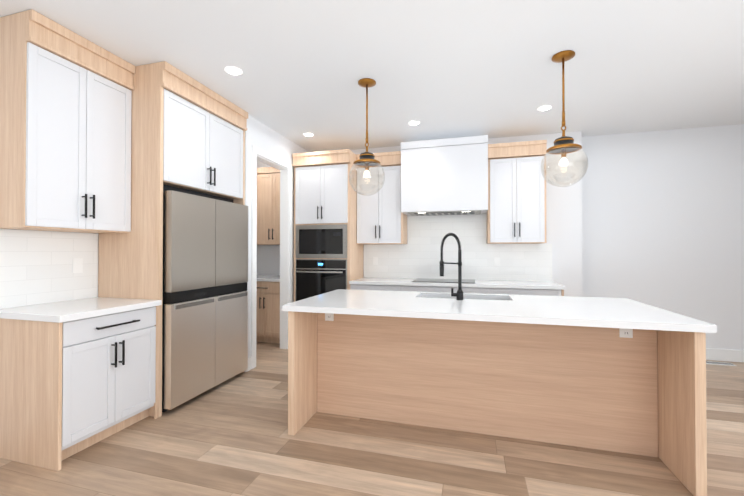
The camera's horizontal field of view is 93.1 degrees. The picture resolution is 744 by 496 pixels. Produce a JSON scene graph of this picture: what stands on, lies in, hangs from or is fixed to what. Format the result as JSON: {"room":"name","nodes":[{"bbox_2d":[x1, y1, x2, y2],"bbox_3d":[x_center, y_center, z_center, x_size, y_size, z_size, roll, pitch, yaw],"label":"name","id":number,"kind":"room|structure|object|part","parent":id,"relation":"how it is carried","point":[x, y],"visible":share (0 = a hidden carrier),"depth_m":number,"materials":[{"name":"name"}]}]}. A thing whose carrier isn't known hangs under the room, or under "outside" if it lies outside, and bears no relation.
{"room":"kitchen","nodes":[
{"label":"kitchen","id":0,"kind":"room"},
{"bbox_2d":[4,229,98,308],"bbox_3d":[-2.910,-0.090,0.983,0.150,2.800,6.470,0,-1,16],"label":"wall","id":1,"kind":"structure","parent":0,"point":[10,229],"depth_m":2.75,"materials":[{"name":"white paint"}]},
{"bbox_2d":[0,229,97,308],"bbox_3d":[-2.545,0.136,2.030,0.008,0.528,1.888,0,-1,16],"label":"backsplash","id":2,"kind":"structure","parent":1,"relation":"attached to","point":[36,267],"depth_m":2.58,"materials":[{"name":"tile"}]},
{"bbox_2d":[0,9,134,232],"bbox_3d":[-2.186,-0.799,2.557,0.399,1.348,0.698,0,-1,16],"label":"upper cabinet","id":3,"kind":"object","parent":1,"relation":"attached to","point":[65,124],"visible":1,"depth_m":2.36,"materials":[{"name":"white wood"}]},
{"bbox_2d":[73,258,82,272],"bbox_3d":[-2.327,0.139,2.787,0.005,0.115,0.072,0,-1,16],"label":"wall outlet","id":4,"kind":"object","parent":1,"relation":"attached to","point":[77,265],"depth_m":2.79,"materials":[{"name":"white plastic"}]},
{"bbox_2d":[257,167,279,244],"bbox_3d":[-1.440,-0.619,5.338,0.715,1.140,0.340,0,-1,16],"label":"upper cabinet","id":5,"kind":"object","parent":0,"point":[268,205],"visible":0.25,"depth_m":5.17,"materials":[{"name":"brown wood"}]},
{"bbox_2d":[244,115,307,371],"bbox_3d":[-1.212,-0.056,4.602,0.150,2.800,1.605,0,-1,16],"label":"wall","id":6,"kind":"structure","parent":0,"point":[257,134],"depth_m":4.35,"materials":[{"name":"white paint"}]},
{"bbox_2d":[251,145,292,368],"bbox_3d":[-1.266,0.102,4.351,0.140,2.480,0.903,0,-1,16],"label":"door frame","id":7,"kind":"structure","parent":6,"relation":"attached to","point":[285,168],"depth_m":4.69,"materials":[{"name":"white paint"}]},
{"bbox_2d":[0,342,743,495],"bbox_3d":[0.651,1.335,0.913,9.320,0.050,8.520,0,-1,16],"label":"floor","id":8,"kind":"structure","parent":0,"point":[230,437],"depth_m":2.20,"materials":[{"name":"brown wood"}]},
{"bbox_2d":[0,297,161,470],"bbox_3d":[-2.051,0.864,2.497,0.684,0.920,0.710,0,-1,16],"label":"base cabinet","id":9,"kind":"object","parent":8,"relation":"on","point":[78,375],"visible":1,"depth_m":2.21,"materials":[{"name":"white wood"}]},
{"bbox_2d":[98,61,247,416],"bbox_3d":[-1.809,-0.067,3.369,0.684,2.798,1.080,0,-1,16],"label":"surround","id":10,"kind":"object","parent":8,"relation":"on","point":[187,134],"visible":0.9,"depth_m":2.88,"materials":[{"name":"brown wood"}]},
{"bbox_2d":[162,190,247,411],"bbox_3d":[-1.779,0.440,3.361,0.703,1.785,1.000,0,-1,16],"label":"fridge","id":11,"kind":"object","parent":8,"relation":"on","point":[205,304],"visible":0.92,"depth_m":3.10,"materials":[{"name":"grey metal"}]},
{"bbox_2d":[256,283,279,342],"bbox_3d":[-1.470,0.911,5.218,0.715,0.878,0.560,0,-1,16],"label":"base cabinet","id":12,"kind":"object","parent":8,"relation":"on","point":[268,312],"depth_m":4.93,"materials":[{"name":"brown wood"}]},
{"bbox_2d":[257,275,279,282],"bbox_3d":[-1.762,0.450,5.293,1.315,0.040,0.580,0,-1,16],"label":"countertop","id":13,"kind":"structure","parent":12,"relation":"on","point":[260,278],"depth_m":4.94,"materials":[{"name":"white stone"}]},
{"bbox_2d":[292,149,363,301],"bbox_3d":[-0.605,0.037,4.926,0.813,2.620,0.671,0,-1,16],"label":"tall cabinet","id":14,"kind":"object","parent":8,"relation":"on","point":[328,253],"visible":0.77,"depth_m":4.66,"materials":[{"name":"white wood"}]},
{"bbox_2d":[296,259,346,300],"bbox_3d":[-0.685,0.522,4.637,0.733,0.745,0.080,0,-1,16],"label":"wall oven","id":15,"kind":"object","parent":14,"relation":"in","point":[314,277],"depth_m":4.66,"materials":[{"name":"black metal"}]},
{"bbox_2d":[296,224,346,257],"bbox_3d":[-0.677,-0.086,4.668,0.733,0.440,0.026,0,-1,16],"label":"microwave","id":16,"kind":"object","parent":14,"relation":"in","point":[312,240],"depth_m":4.65,"materials":[{"name":"silver metal"}]},
{"bbox_2d":[350,285,400,290],"bbox_3d":[0.109,0.906,4.750,0.644,0.878,0.610,0,-1,16],"label":"base cabinet","id":17,"kind":"object","parent":8,"relation":"on","point":[352,287],"depth_m":4.45,"materials":[{"name":"white"}]},
{"bbox_2d":[401,285,492,293],"bbox_3d":[0.928,0.904,4.521,1.156,0.878,0.610,0,-1,16],"label":"base cabinet","id":18,"kind":"object","parent":8,"relation":"on","point":[412,288],"depth_m":4.24,"materials":[{"name":"white"}]},
{"bbox_2d":[349,277,564,288],"bbox_3d":[0.996,0.443,4.490,2.496,0.040,0.640,0,-1,16],"label":"countertop","id":19,"kind":"structure","parent":18,"relation":"on","point":[362,281],"depth_m":4.26,"materials":[{"name":"white stone"}]},
{"bbox_2d":[413,278,476,284],"bbox_3d":[0.929,0.419,4.530,0.760,0.008,0.500,0,-1,16],"label":"cooktop","id":20,"kind":"object","parent":19,"relation":"in","point":[471,281],"depth_m":4.50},
{"bbox_2d":[288,297,706,495],"bbox_3d":[0.716,0.887,2.669,2.440,0.878,1.030,0,-1,16],"label":"kitchen island","id":21,"kind":"object","parent":8,"relation":"on","point":[624,375],"depth_m":2.45,"materials":[{"name":"brown wood"}]},
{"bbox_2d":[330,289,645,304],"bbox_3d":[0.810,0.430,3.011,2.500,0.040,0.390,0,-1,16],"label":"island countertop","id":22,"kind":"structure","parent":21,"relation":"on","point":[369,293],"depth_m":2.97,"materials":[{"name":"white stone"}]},
{"bbox_2d":[439,233,462,299],"bbox_3d":[0.638,0.142,2.844,0.195,0.531,0.164,0,-1,16],"label":"faucet","id":23,"kind":"object","parent":22,"relation":"on","point":[459,294],"depth_m":2.77,"materials":[{"name":"black metal"}]},
{"bbox_2d":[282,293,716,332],"bbox_3d":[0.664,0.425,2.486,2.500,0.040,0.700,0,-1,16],"label":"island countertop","id":24,"kind":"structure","parent":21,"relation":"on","point":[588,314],"depth_m":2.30,"materials":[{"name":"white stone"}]},
{"bbox_2d":[493,289,564,295],"bbox_3d":[1.815,0.902,4.272,0.787,0.878,0.610,0,-1,16],"label":"base cabinet","id":25,"kind":"object","parent":8,"relation":"on","point":[541,292],"depth_m":3.97,"materials":[{"name":"white"}]},
{"bbox_2d":[706,361,735,365],"bbox_3d":[4.000,1.336,4.082,0.300,0.006,0.110,0,-1,16],"label":"floor vent","id":26,"kind":"object","parent":8,"relation":"in","point":[719,363],"visible":0.92,"depth_m":4.07,"materials":[{"name":"white plastic"}]},
{"bbox_2d":[0,0,743,151],"bbox_3d":[0.651,-1.515,0.939,9.320,0.050,8.520,0,-1,16],"label":"ceiling","id":27,"kind":"structure","parent":0,"point":[441,69],"depth_m":2.75,"materials":[{"name":"white paint"}]},
{"bbox_2d":[225,67,241,74],"bbox_3d":[-1.149,-1.469,2.928,0.135,0.006,0.135,0,-1,-23],"label":"recessed light","id":28,"kind":"object","parent":27,"relation":"in","point":[233,70],"depth_m":2.92,"materials":[{"name":"white plastic"}]},
{"bbox_2d":[349,78,384,195],"bbox_3d":[-0.044,-0.967,3.123,0.320,1.004,0.320,0,-1,16],"label":"pendant light","id":29,"kind":"object","parent":27,"relation":"hanging from","point":[366,160],"visible":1,"depth_m":3.11,"materials":[{"name":"clear glass"}]},
{"bbox_3d":[-0.044,-0.602,3.119,0.320,0.274,0.320,0,-1,16],"label":"glass globe","id":30,"kind":"part","parent":29,"relation":"part of"},
{"bbox_2d":[408,121,419,124],"bbox_3d":[0.493,-1.457,4.119,0.135,0.006,0.135,0,-1,10],"label":"recessed light","id":31,"kind":"object","parent":27,"relation":"in","point":[412,122],"depth_m":4.12,"materials":[{"name":"white plastic"}]},
{"bbox_2d":[537,105,551,110],"bbox_3d":[1.806,-1.461,3.689,0.135,0.006,0.135,0,-1,10],"label":"recessed light","id":32,"kind":"object","parent":27,"relation":"in","point":[542,108],"depth_m":3.68,"materials":[{"name":"white plastic"}]},
{"bbox_2d":[541,50,587,186],"bbox_3d":[1.467,-0.971,2.699,0.320,1.004,0.320,0,-1,16],"label":"pendant light","id":33,"kind":"object","parent":27,"relation":"hanging from","point":[564,145],"visible":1,"depth_m":2.69,"materials":[{"name":"clear glass"}]},
{"bbox_3d":[1.467,-0.606,2.696,0.320,0.274,0.320,0,-1,16],"label":"glass globe","id":34,"kind":"part","parent":33,"relation":"part of"},
{"bbox_2d":[351,124,743,349],"bbox_3d":[1.740,-0.054,4.816,9.320,2.800,0.360,0,-1,16],"label":"wall","id":35,"kind":"structure","parent":0,"point":[654,218],"depth_m":4.38,"materials":[{"name":"white paint"}]},
{"bbox_2d":[373,257,377,264],"bbox_3d":[0.052,0.186,5.088,0.072,0.115,0.006,0,-1,16],"label":"wall outlet","id":36,"kind":"object","parent":35,"relation":"attached to","point":[375,259],"depth_m":5.09,"materials":[{"name":"white plastic"}]},
{"bbox_2d":[356,151,406,243],"bbox_3d":[0.137,-0.664,4.874,0.640,1.220,0.384,0,-1,16],"label":"upper cabinet","id":37,"kind":"object","parent":35,"relation":"attached to","point":[381,218],"visible":0.77,"depth_m":4.72,"materials":[{"name":"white wood"}]},
{"bbox_2d":[401,135,487,215],"bbox_3d":[0.943,-0.894,4.589,1.058,0.905,0.502,0,-1,16],"label":"range hood","id":38,"kind":"object","parent":35,"relation":"attached to","point":[448,176],"visible":1,"depth_m":4.36,"materials":[{"name":"white"}]},
{"bbox_2d":[364,214,551,280],"bbox_3d":[1.084,-0.044,4.809,2.496,0.940,0.008,0,-1,16],"label":"backsplash","id":39,"kind":"structure","parent":35,"relation":"attached to","point":[417,255],"depth_m":4.79,"materials":[{"name":"tile"}]},
{"bbox_2d":[487,140,546,243],"bbox_3d":[1.791,-0.668,4.411,0.664,1.220,0.384,0,-1,16],"label":"upper cabinet","id":40,"kind":"object","parent":35,"relation":"attached to","point":[516,212],"visible":0.88,"depth_m":4.27,"materials":[{"name":"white wood"}]},
{"bbox_2d":[706,348,743,361],"bbox_3d":[4.403,1.269,4.113,3.580,0.140,0.015,0,-1,16],"label":"baseboard","id":41,"kind":"structure","parent":35,"relation":"attached to","point":[729,355],"depth_m":4.17,"materials":[{"name":"white paint"}]}
]}

